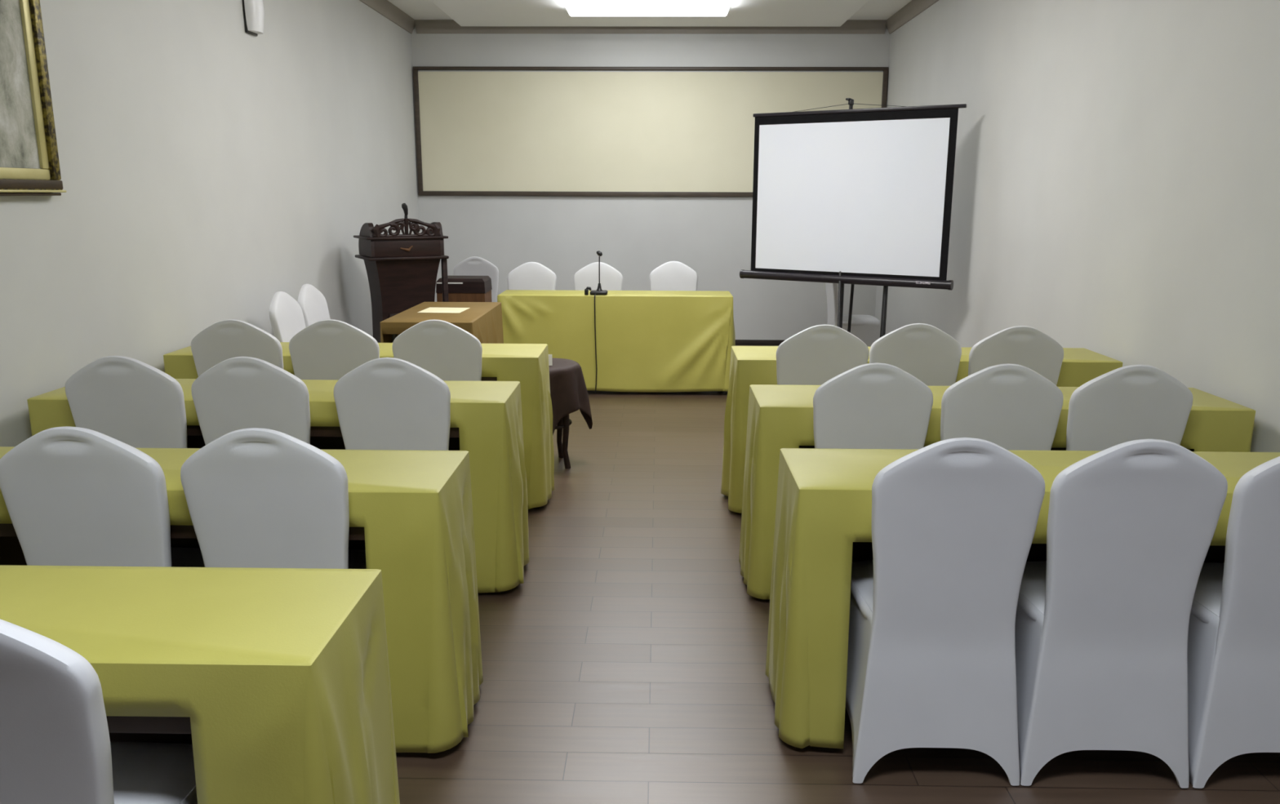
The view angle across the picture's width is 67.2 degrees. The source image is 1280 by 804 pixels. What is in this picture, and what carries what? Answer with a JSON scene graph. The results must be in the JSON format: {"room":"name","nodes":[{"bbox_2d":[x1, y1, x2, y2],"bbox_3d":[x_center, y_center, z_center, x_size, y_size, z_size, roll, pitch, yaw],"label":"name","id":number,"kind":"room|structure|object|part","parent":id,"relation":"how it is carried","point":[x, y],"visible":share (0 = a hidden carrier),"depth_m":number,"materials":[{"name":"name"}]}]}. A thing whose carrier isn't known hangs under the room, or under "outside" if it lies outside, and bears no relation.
{"room":"lecture hall","nodes":[
{"label":"lecture hall","id":0,"kind":"room"},
{"bbox_2d":[0,0,419,446],"bbox_3d":[-2.404,-0.564,2.313,0.150,3.090,14.967,0,12,1],"label":"wall","id":1,"kind":"structure","parent":0,"point":[211,169],"depth_m":4.92,"materials":[{"name":"paint"}]},
{"bbox_2d":[0,0,66,195],"bbox_3d":[-2.286,-1.173,2.974,0.047,1.050,1.436,0,12,1],"label":"framed painting","id":2,"kind":"object","parent":1,"relation":"attached to","point":[29,163],"visible":1,"depth_m":3.58,"materials":[{"name":"gold metal"}]},
{"bbox_3d":[-2.292,-0.700,3.078,0.039,0.034,1.420,0,12,1],"label":"rail","id":3,"kind":"part","parent":2,"relation":"part of","materials":[{"name":"brown metal"}]},
{"bbox_2d":[242,0,264,36],"bbox_3d":[-2.217,-2.304,5.542,0.079,0.360,0.168,0,12,1],"label":"wall sconce","id":4,"kind":"object","parent":1,"relation":"attached to","point":[254,13],"visible":1,"depth_m":5.51,"materials":[{"name":"white plastic"}]},
{"bbox_2d":[359,0,415,33],"bbox_3d":[-2.295,-2.017,1.997,0.058,0.115,14.667,0,12,1],"label":"trim","id":5,"kind":"structure","parent":1,"relation":"attached to","point":[385,8],"depth_m":8.42,"materials":[{"name":"paint"}]},
{"bbox_2d":[387,0,911,20],"bbox_3d":[-0.049,-2.115,1.932,4.850,0.120,14.967,0,12,1],"label":"ceiling","id":6,"kind":"structure","parent":0,"point":[873,10],"depth_m":8.54,"materials":[{"name":"paint"}]},
{"bbox_2d":[430,0,868,26],"bbox_3d":[-0.042,-2.018,1.980,3.505,0.090,14.120,0,12,1],"label":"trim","id":7,"kind":"structure","parent":6,"relation":"attached to","point":[466,13],"depth_m":8.36,"materials":[{"name":"paint"}]},
{"bbox_2d":[563,0,732,16],"bbox_3d":[0.062,-3.183,7.753,1.334,0.070,0.524,0,12,1],"label":"ceiling lamp","id":8,"kind":"object","parent":7,"relation":"attached to","point":[574,7],"visible":1,"depth_m":7.62,"materials":[{"name":"white glass"}]},
{"bbox_2d":[410,26,890,340],"bbox_3d":[0.087,-2.110,9.511,4.550,3.090,0.150,0,12,1],"label":"wall","id":9,"kind":"structure","parent":0,"point":[634,236],"depth_m":9.50,"materials":[{"name":"paint"}]},
{"bbox_2d":[413,66,888,196],"bbox_3d":[0.090,-2.604,9.310,4.532,1.209,0.030,0,12,1],"label":"board","id":10,"kind":"object","parent":9,"relation":"attached to","point":[566,134],"visible":0.75,"depth_m":9.31,"materials":[{"name":"beige fabric"}]},
{"bbox_2d":[414,19,886,34],"bbox_3d":[0.090,-3.542,9.095,4.434,0.115,0.058,0,12,1],"label":"trim","id":11,"kind":"structure","parent":9,"relation":"attached to","point":[422,26],"depth_m":9.10,"materials":[{"name":"paint"}]},
{"bbox_2d":[735,339,784,345],"bbox_3d":[0.080,-0.609,9.751,4.550,0.055,0.014,0,12,1],"label":"baseboard","id":12,"kind":"structure","parent":9,"relation":"attached to","point":[738,342],"depth_m":9.72,"materials":[{"name":"brown wood"}]},
{"bbox_2d":[395,345,1279,803],"bbox_3d":[-0.060,1.022,2.610,4.850,0.120,14.967,0,12,1],"label":"floor","id":13,"kind":"structure","parent":0,"point":[627,664],"depth_m":2.97,"materials":[{"name":"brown wood"}]},
{"bbox_2d":[0,618,197,803],"bbox_3d":[-0.986,0.687,1.645,0.432,0.929,0.474,0,12,1],"label":"banquet chair","id":14,"kind":"object","parent":13,"relation":"on","point":[56,747],"visible":0.91,"depth_m":1.40,"materials":[{"name":"white fabric"}]},
{"bbox_3d":[-0.989,0.726,1.462,0.430,0.929,0.100,0,12,1],"label":"backrest","id":15,"kind":"part","parent":14,"relation":"part of","materials":[{"name":"white fabric"}]},
{"bbox_3d":[-0.985,0.714,1.693,0.382,0.076,0.364,0,12,1],"label":"seat","id":16,"kind":"part","parent":14,"relation":"part of","materials":[{"name":"fabric"}]},
{"bbox_2d":[0,426,204,567],"bbox_3d":[-1.392,0.466,2.659,0.432,0.929,0.474,0,12,1],"label":"banquet chair","id":17,"kind":"object","parent":13,"relation":"on","point":[73,495],"visible":0.33,"depth_m":2.40,"materials":[{"name":"white fabric"}]},
{"bbox_3d":[-1.391,0.493,2.707,0.382,0.076,0.364,0,12,1],"label":"seat","id":18,"kind":"part","parent":17,"relation":"part of","materials":[{"name":"fabric"}]},
{"bbox_2d":[65,355,187,448],"bbox_3d":[-1.828,0.245,3.677,0.432,0.929,0.474,0,12,1],"label":"banquet chair","id":19,"kind":"object","parent":13,"relation":"on","point":[131,402],"visible":0.37,"depth_m":3.41,"materials":[{"name":"white fabric"}]},
{"bbox_2d":[106,715,192,744],"bbox_3d":[-1.405,0.741,1.844,1.726,0.744,0.376,0,12,1],"label":"conference table","id":20,"kind":"object","parent":13,"relation":"on","point":[121,728],"visible":0.16,"depth_m":1.60,"materials":[{"name":"brown wood"}]},
{"bbox_3d":[-1.402,0.658,2.014,1.650,0.594,0.007,0,12,1],"label":"modesty panel","id":21,"kind":"part","parent":20,"relation":"part of","materials":[{"name":"black"}]},
{"bbox_2d":[0,564,399,803],"bbox_3d":[-1.401,0.730,1.842,1.840,0.734,0.466,0,12,1],"label":"tablecloth","id":22,"kind":"object","parent":20,"relation":"on","point":[281,677],"visible":0.81,"depth_m":1.66,"materials":[{"name":"yellow fabric"}]},
{"bbox_2d":[0,523,365,565],"bbox_3d":[-1.388,0.547,2.740,1.726,0.744,0.376,0,12,1],"label":"conference table","id":23,"kind":"object","parent":13,"relation":"on","point":[181,535],"visible":0.14,"depth_m":2.89,"materials":[{"name":"brown wood"}]},
{"bbox_3d":[-1.384,0.465,2.910,1.650,0.594,0.007,0,12,1],"label":"modesty panel","id":24,"kind":"part","parent":23,"relation":"part of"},
{"bbox_2d":[0,446,483,753],"bbox_3d":[-1.389,0.537,2.737,1.844,0.734,0.467,0,12,1],"label":"tablecloth","id":25,"kind":"object","parent":23,"relation":"on","point":[414,508],"visible":0.4,"depth_m":2.54,"materials":[{"name":"fabric"}]},
{"bbox_2d":[191,319,283,376],"bbox_3d":[-1.838,0.034,4.652,0.432,0.929,0.474,0,12,1],"label":"banquet chair","id":26,"kind":"object","parent":13,"relation":"on","point":[224,340],"visible":0.12,"depth_m":4.37,"materials":[{"name":"white fabric"}]},
{"bbox_2d":[191,356,310,444],"bbox_3d":[-1.379,0.248,3.669,0.432,0.929,0.474,0,12,1],"label":"banquet chair","id":27,"kind":"object","parent":13,"relation":"on","point":[237,393],"visible":0.25,"depth_m":3.40,"materials":[{"name":"white fabric"}]},
{"bbox_2d":[180,427,366,568],"bbox_3d":[-0.931,0.470,2.651,0.432,0.929,0.474,0,12,1],"label":"banquet chair","id":28,"kind":"object","parent":13,"relation":"on","point":[255,497],"visible":0.36,"depth_m":2.40,"materials":[{"name":"white fabric"}]},
{"bbox_3d":[-0.931,0.497,2.699,0.382,0.076,0.364,0,12,1],"label":"seat","id":29,"kind":"part","parent":28,"relation":"part of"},
{"bbox_2d":[269,291,306,342],"bbox_3d":[-1.861,-0.183,5.656,0.474,0.929,0.432,0,12,1],"label":"banquet chair","id":30,"kind":"object","parent":13,"relation":"on","point":[286,313],"visible":0.27,"depth_m":5.52,"materials":[{"name":"white fabric"}]},
{"bbox_2d":[297,284,329,327],"bbox_3d":[-1.865,-0.282,6.118,0.474,0.929,0.432,0,12,1],"label":"banquet chair","id":31,"kind":"object","parent":13,"relation":"on","point":[313,305],"visible":0.2,"depth_m":6.00,"materials":[{"name":"white fabric"}]},
{"bbox_2d":[186,425,459,450],"bbox_3d":[-1.367,0.320,3.792,1.726,0.744,0.376,0,12,1],"label":"conference table","id":32,"kind":"object","parent":13,"relation":"on","point":[322,437],"visible":0.16,"depth_m":3.94,"materials":[{"name":"brown wood"}]},
{"bbox_2d":[26,378,528,592],"bbox_3d":[-1.365,0.310,3.789,1.843,0.734,0.464,0,12,1],"label":"tablecloth","id":33,"kind":"object","parent":32,"relation":"on","point":[487,415],"visible":0.3,"depth_m":3.58,"materials":[{"name":"fabric"}]},
{"bbox_3d":[-1.364,0.238,3.962,1.650,0.594,0.007,0,12,1],"label":"modesty panel","id":34,"kind":"part","parent":32,"relation":"part of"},
{"bbox_2d":[288,319,379,379],"bbox_3d":[-1.396,0.034,4.661,0.432,0.929,0.474,0,12,1],"label":"banquet chair","id":35,"kind":"object","parent":13,"relation":"on","point":[328,348],"visible":0.3,"depth_m":4.38,"materials":[{"name":"white fabric"}]},
{"bbox_2d":[333,357,450,450],"bbox_3d":[-0.874,0.252,3.660,0.432,0.929,0.474,0,12,1],"label":"banquet chair","id":36,"kind":"object","parent":13,"relation":"on","point":[383,403],"visible":0.31,"depth_m":3.40,"materials":[{"name":"white fabric"}]},
{"bbox_2d":[391,333,396,342],"bbox_3d":[-1.251,-0.216,6.276,0.516,0.744,1.046,0,12,1],"label":"side table","id":37,"kind":"object","parent":13,"relation":"on","point":[393,335],"visible":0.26,"depth_m":5.75,"materials":[{"name":"brown wood"}]},
{"bbox_2d":[379,302,503,343],"bbox_3d":[-1.251,-0.227,6.274,0.643,0.734,1.135,0,12,1],"label":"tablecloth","id":38,"kind":"object","parent":37,"relation":"on","point":[483,320],"visible":0.23,"depth_m":6.05,"materials":[{"name":"brown wood"}]},
{"bbox_2d":[417,307,470,313],"bbox_3d":[-1.265,-0.593,6.220,0.270,0.002,0.280,1,12,4],"label":"paper sheet","id":39,"kind":"object","parent":38,"relation":"on","point":[439,310],"visible":1,"depth_m":6.19,"materials":[{"name":"white paper"}]},
{"bbox_2d":[353,218,448,342],"bbox_3d":[-1.784,-0.724,7.277,0.600,1.312,0.445,-6,14,-28],"label":"lectern","id":40,"kind":"object","parent":13,"relation":"on","point":[402,269],"visible":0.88,"depth_m":7.08,"materials":[{"name":"brown wood"}]},
{"bbox_3d":[-1.782,-1.228,7.168,0.600,0.017,0.425,-6,14,-28],"label":"moulding","id":41,"kind":"part","parent":40,"relation":"part of","materials":[{"name":"brown wood"}]},
{"bbox_3d":[-1.782,-1.085,7.199,0.590,0.021,0.445,-6,14,-28],"label":"moulding","id":42,"kind":"part","parent":40,"relation":"part of","materials":[{"name":"brown wood"}]},
{"bbox_2d":[401,203,408,234],"bbox_3d":[-1.712,-1.332,7.041,0.070,0.238,0.070,0,12,1],"label":"microphone","id":43,"kind":"object","parent":40,"relation":"on","point":[404,206],"visible":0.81,"depth_m":7.01,"materials":[{"name":"black plastic"}]},
{"bbox_3d":[-1.466,-0.577,7.299,0.036,1.016,0.040,-6,14,-28],"label":"support post","id":44,"kind":"part","parent":40,"relation":"part of","materials":[{"name":"brown wood"}]},
{"bbox_2d":[391,319,482,381],"bbox_3d":[-0.926,0.034,4.667,0.432,0.929,0.474,0,12,1],"label":"banquet chair","id":45,"kind":"object","parent":13,"relation":"on","point":[442,348],"visible":0.16,"depth_m":4.39,"materials":[{"name":"white fabric"}]},
{"bbox_2d":[435,275,492,302],"bbox_3d":[-1.452,-0.631,8.025,0.400,0.815,0.333,0,12,1],"label":"base cabinet","id":46,"kind":"object","parent":13,"relation":"on","point":[460,288],"visible":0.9,"depth_m":7.81,"materials":[{"name":"brown wood"}]},
{"bbox_2d":[453,256,498,302],"bbox_3d":[-1.487,-0.905,9.006,0.432,0.929,0.474,0,12,1],"label":"banquet chair","id":47,"kind":"object","parent":13,"relation":"on","point":[471,266],"visible":0.23,"depth_m":8.72,"materials":[{"name":"white fabric"}]},
{"bbox_2d":[480,377,497,381],"bbox_3d":[-1.349,0.111,4.761,1.726,0.744,0.376,0,12,1],"label":"conference table","id":48,"kind":"object","parent":13,"relation":"on","point":[483,379],"visible":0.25,"depth_m":4.51,"materials":[{"name":"brown wood"}]},
{"bbox_2d":[163,342,554,509],"bbox_3d":[-1.347,0.100,4.759,1.833,0.734,0.464,0,12,1],"label":"tablecloth","id":49,"kind":"object","parent":48,"relation":"on","point":[527,364],"visible":0.26,"depth_m":4.54,"materials":[{"name":"yellow fabric"}]},
{"bbox_2d":[506,262,556,290],"bbox_3d":[-0.908,-0.671,7.932,0.432,0.929,0.474,0,12,1],"label":"banquet chair","id":50,"kind":"object","parent":13,"relation":"on","point":[529,275],"visible":0.23,"depth_m":8.03,"materials":[{"name":"white fabric"}]},
{"bbox_2d":[555,413,572,468],"bbox_3d":[-0.539,0.071,5.377,0.370,0.575,0.370,0,12,1],"label":"side table","id":51,"kind":"object","parent":13,"relation":"on","point":[562,426],"visible":0.3,"depth_m":5.33,"materials":[{"name":"brown wood"}]},
{"bbox_3d":[-0.464,0.059,5.502,0.054,0.546,0.066,0,12,1],"label":"leg","id":52,"kind":"part","parent":51,"relation":"part of","materials":[{"name":"brown wood"}]},
{"bbox_3d":[-0.415,0.101,5.307,0.064,0.546,0.056,0,12,1],"label":"leg","id":53,"kind":"part","parent":51,"relation":"part of","materials":[{"name":"brown wood"}]},
{"bbox_2d":[548,357,592,435],"bbox_3d":[-0.542,-0.023,5.349,0.510,0.390,0.496,4,13,18],"label":"cloth","id":54,"kind":"object","parent":51,"relation":"on","point":[569,394],"visible":0.52,"depth_m":5.19,"materials":[{"name":"brown fabric"}]},
{"bbox_2d":[548,354,552,365],"bbox_3d":[-0.517,-0.229,5.230,0.080,0.058,0.028,-1,12,-5],"label":"card","id":55,"kind":"object","parent":54,"relation":"on","point":[550,361],"visible":0.36,"depth_m":5.22,"materials":[{"name":"white paper"}]},
{"bbox_2d":[573,262,622,290],"bbox_3d":[-0.354,-0.671,7.942,0.432,0.929,0.474,0,12,1],"label":"banquet chair","id":56,"kind":"object","parent":13,"relation":"on","point":[611,279],"visible":0.19,"depth_m":8.04,"materials":[{"name":"white fabric"}]},
{"bbox_2d":[649,261,697,290],"bbox_3d":[0.282,-0.701,8.092,0.432,0.929,0.474,0,12,1],"label":"banquet chair","id":57,"kind":"object","parent":13,"relation":"on","point":[671,275],"visible":0.24,"depth_m":8.19,"materials":[{"name":"white fabric"}]},
{"bbox_2d":[776,324,869,385],"bbox_3d":[0.816,0.066,4.550,0.432,0.929,0.474,0,12,1],"label":"banquet chair","id":58,"kind":"object","parent":13,"relation":"on","point":[815,355],"visible":0.24,"depth_m":4.27,"materials":[{"name":"white fabric"}]},
{"bbox_2d":[825,282,879,346],"bbox_3d":[1.818,-0.740,8.298,0.474,0.929,0.432,0,12,1],"label":"banquet chair","id":59,"kind":"object","parent":13,"relation":"on","point":[866,328],"visible":0.45,"depth_m":8.14,"materials":[{"name":"white fabric"}]},
{"bbox_3d":[1.631,-0.741,8.301,0.100,0.929,0.430,0,12,1],"label":"backrest","id":60,"kind":"part","parent":59,"relation":"part of","materials":[{"name":"white fabric"}]},
{"bbox_3d":[1.859,-0.704,8.305,0.364,0.076,0.382,0,12,1],"label":"seat","id":61,"kind":"part","parent":59,"relation":"part of","materials":[{"name":"white fabric"}]},
{"bbox_2d":[739,97,966,337],"bbox_3d":[1.511,-1.095,7.047,0.643,2.157,1.575,-10,16,-39],"label":"projection screen","id":62,"kind":"object","parent":13,"relation":"on","point":[851,196],"visible":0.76,"depth_m":6.88,"materials":[{"name":"white fabric"}]},
{"bbox_3d":[1.444,-0.506,6.986,0.036,0.979,0.385,2,12,10],"label":"leg","id":63,"kind":"part","parent":62,"relation":"part of","materials":[{"name":"black plastic"}]},
{"bbox_3d":[1.592,-0.582,7.333,0.070,0.981,0.367,4,13,16],"label":"leg","id":64,"kind":"part","parent":62,"relation":"part of","materials":[{"name":"black plastic"}]},
{"bbox_3d":[1.687,-0.519,7.026,0.206,0.994,0.429,-6,14,-26],"label":"leg","id":65,"kind":"part","parent":62,"relation":"part of","materials":[{"name":"black plastic"}]},
{"bbox_2d":[813,362,933,448],"bbox_3d":[0.808,0.274,3.588,0.432,0.929,0.474,0,12,1],"label":"banquet chair","id":66,"kind":"object","parent":13,"relation":"on","point":[869,406],"visible":0.34,"depth_m":3.32,"materials":[{"name":"white fabric"}]},
{"bbox_2d":[869,323,961,386],"bbox_3d":[1.245,0.056,4.602,0.432,0.929,0.474,0,12,1],"label":"banquet chair","id":67,"kind":"object","parent":13,"relation":"on","point":[928,353],"visible":0.19,"depth_m":4.32,"materials":[{"name":"white fabric"}]},
{"bbox_2d":[799,445,1066,450],"bbox_3d":[1.311,0.348,3.710,1.726,0.744,0.376,0,12,1],"label":"conference table","id":68,"kind":"object","parent":13,"relation":"on","point":[800,446],"visible":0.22,"depth_m":3.85,"materials":[{"name":"brown wood"}]},
{"bbox_2d":[738,384,1255,599],"bbox_3d":[1.311,0.337,3.707,1.826,0.734,0.463,0,12,1],"label":"tablecloth","id":69,"kind":"object","parent":68,"relation":"on","point":[780,416],"visible":0.23,"depth_m":3.49,"materials":[{"name":"fabric"}]},
{"bbox_2d":[845,437,1044,785],"bbox_3d":[0.771,0.490,2.583,0.432,0.929,0.474,0,12,1],"label":"banquet chair","id":70,"kind":"object","parent":13,"relation":"on","point":[931,654],"visible":0.98,"depth_m":2.41,"materials":[{"name":"white fabric"}]},
{"bbox_3d":[0.771,0.517,2.631,0.382,0.076,0.364,0,12,1],"label":"seat","id":71,"kind":"part","parent":70,"relation":"part of","materials":[{"name":"white fabric"}]},
{"bbox_2d":[940,364,1063,450],"bbox_3d":[1.252,0.277,3.580,0.432,0.929,0.474,0,12,1],"label":"banquet chair","id":72,"kind":"object","parent":13,"relation":"on","point":[1010,406],"visible":0.31,"depth_m":3.31,"materials":[{"name":"white fabric"}]},
{"bbox_2d":[968,325,1063,385],"bbox_3d":[1.673,0.073,4.531,0.432,0.929,0.474,0,12,1],"label":"banquet chair","id":73,"kind":"object","parent":13,"relation":"on","point":[1028,347],"visible":0.18,"depth_m":4.25,"materials":[{"name":"white fabric"}]},
{"bbox_2d":[852,542,1225,562],"bbox_3d":[1.292,0.555,2.749,1.726,0.744,0.376,0,12,1],"label":"conference table","id":74,"kind":"object","parent":13,"relation":"on","point":[861,551],"visible":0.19,"depth_m":2.92,"materials":[{"name":"brown wood"}]},
{"bbox_2d":[765,448,1279,748],"bbox_3d":[1.294,0.545,2.746,1.821,0.734,0.466,0,12,1],"label":"tablecloth","id":75,"kind":"object","parent":74,"relation":"on","point":[824,500],"visible":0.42,"depth_m":2.58,"materials":[{"name":"fabric"}]},
{"bbox_2d":[1014,439,1227,787],"bbox_3d":[1.203,0.494,2.576,0.432,0.929,0.474,0,12,1],"label":"banquet chair","id":76,"kind":"object","parent":13,"relation":"on","point":[1101,630],"visible":0.96,"depth_m":2.41,"materials":[{"name":"white fabric"}]},
{"bbox_3d":[1.203,0.521,2.623,0.382,0.076,0.364,0,12,1],"label":"seat","id":77,"kind":"part","parent":76,"relation":"part of","materials":[{"name":"white fabric"}]},
{"bbox_2d":[1066,364,1192,450],"bbox_3d":[1.692,0.280,3.572,0.432,0.929,0.474,0,12,1],"label":"banquet chair","id":78,"kind":"object","parent":13,"relation":"on","point":[1127,403],"visible":0.38,"depth_m":3.30,"materials":[{"name":"white fabric"}]},
{"bbox_2d":[1187,456,1279,788],"bbox_3d":[1.643,0.497,2.568,0.432,0.929,0.474,0,12,1],"label":"banquet chair","id":79,"kind":"object","parent":13,"relation":"on","point":[1233,635],"visible":0.87,"depth_m":2.43,"materials":[{"name":"white fabric"}]},
{"bbox_3d":[1.643,0.524,2.616,0.382,0.076,0.364,0,12,1],"label":"seat","id":80,"kind":"part","parent":79,"relation":"part of","materials":[{"name":"white fabric"}]},
{"bbox_3d":[-0.183,-0.464,7.442,1.726,0.744,0.376,0,12,1],"label":"head table","id":81,"kind":"object","parent":13,"relation":"on","visible":0},
{"bbox_2d":[497,289,735,392],"bbox_3d":[-0.183,-0.476,7.428,1.844,0.726,0.481,0,12,1],"label":"tablecloth","id":82,"kind":"object","parent":81,"relation":"on","point":[660,341],"visible":0.77,"depth_m":7.21,"materials":[{"name":"yellow fabric"}]},
{"bbox_2d":[584,286,591,295],"bbox_3d":[-0.388,-0.831,7.198,0.052,0.062,0.035,0,12,1],"label":"receiver","id":83,"kind":"object","parent":82,"relation":"on","point":[586,291],"visible":1,"depth_m":7.18,"materials":[{"name":"black plastic"}]},
{"bbox_2d":[590,250,607,392],"bbox_3d":[-0.310,-0.602,7.237,0.130,1.055,0.172,0,12,1],"label":"microphone","id":84,"kind":"object","parent":82,"relation":"on","point":[598,291],"visible":1,"depth_m":7.18,"materials":[{"name":"black plastic"}]},
{"bbox_2d":[875,0,1279,452],"bbox_3d":[2.295,-0.529,2.229,0.150,3.090,14.967,0,12,1],"label":"wall","id":85,"kind":"structure","parent":0,"point":[1116,188],"depth_m":4.59,"materials":[{"name":"paint"}]},
{"bbox_2d":[885,0,939,34],"bbox_3d":[2.196,-1.984,1.917,0.058,0.115,14.667,0,12,1],"label":"trim","id":86,"kind":"structure","parent":85,"relation":"attached to","point":[913,8],"depth_m":8.34,"materials":[{"name":"paint"}]},
{"bbox_3d":[1.330,0.136,4.689,1.726,0.744,0.376,0,12,1],"label":"conference table","id":87,"kind":"object","parent":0,"visible":0},
{"bbox_2d":[720,346,1122,513],"bbox_3d":[1.330,0.126,4.686,1.845,0.734,0.465,0,12,1],"label":"tablecloth","id":88,"kind":"object","parent":87,"relation":"on","point":[749,365],"visible":0.23,"depth_m":4.49,"materials":[{"name":"fabric"}]}
]}

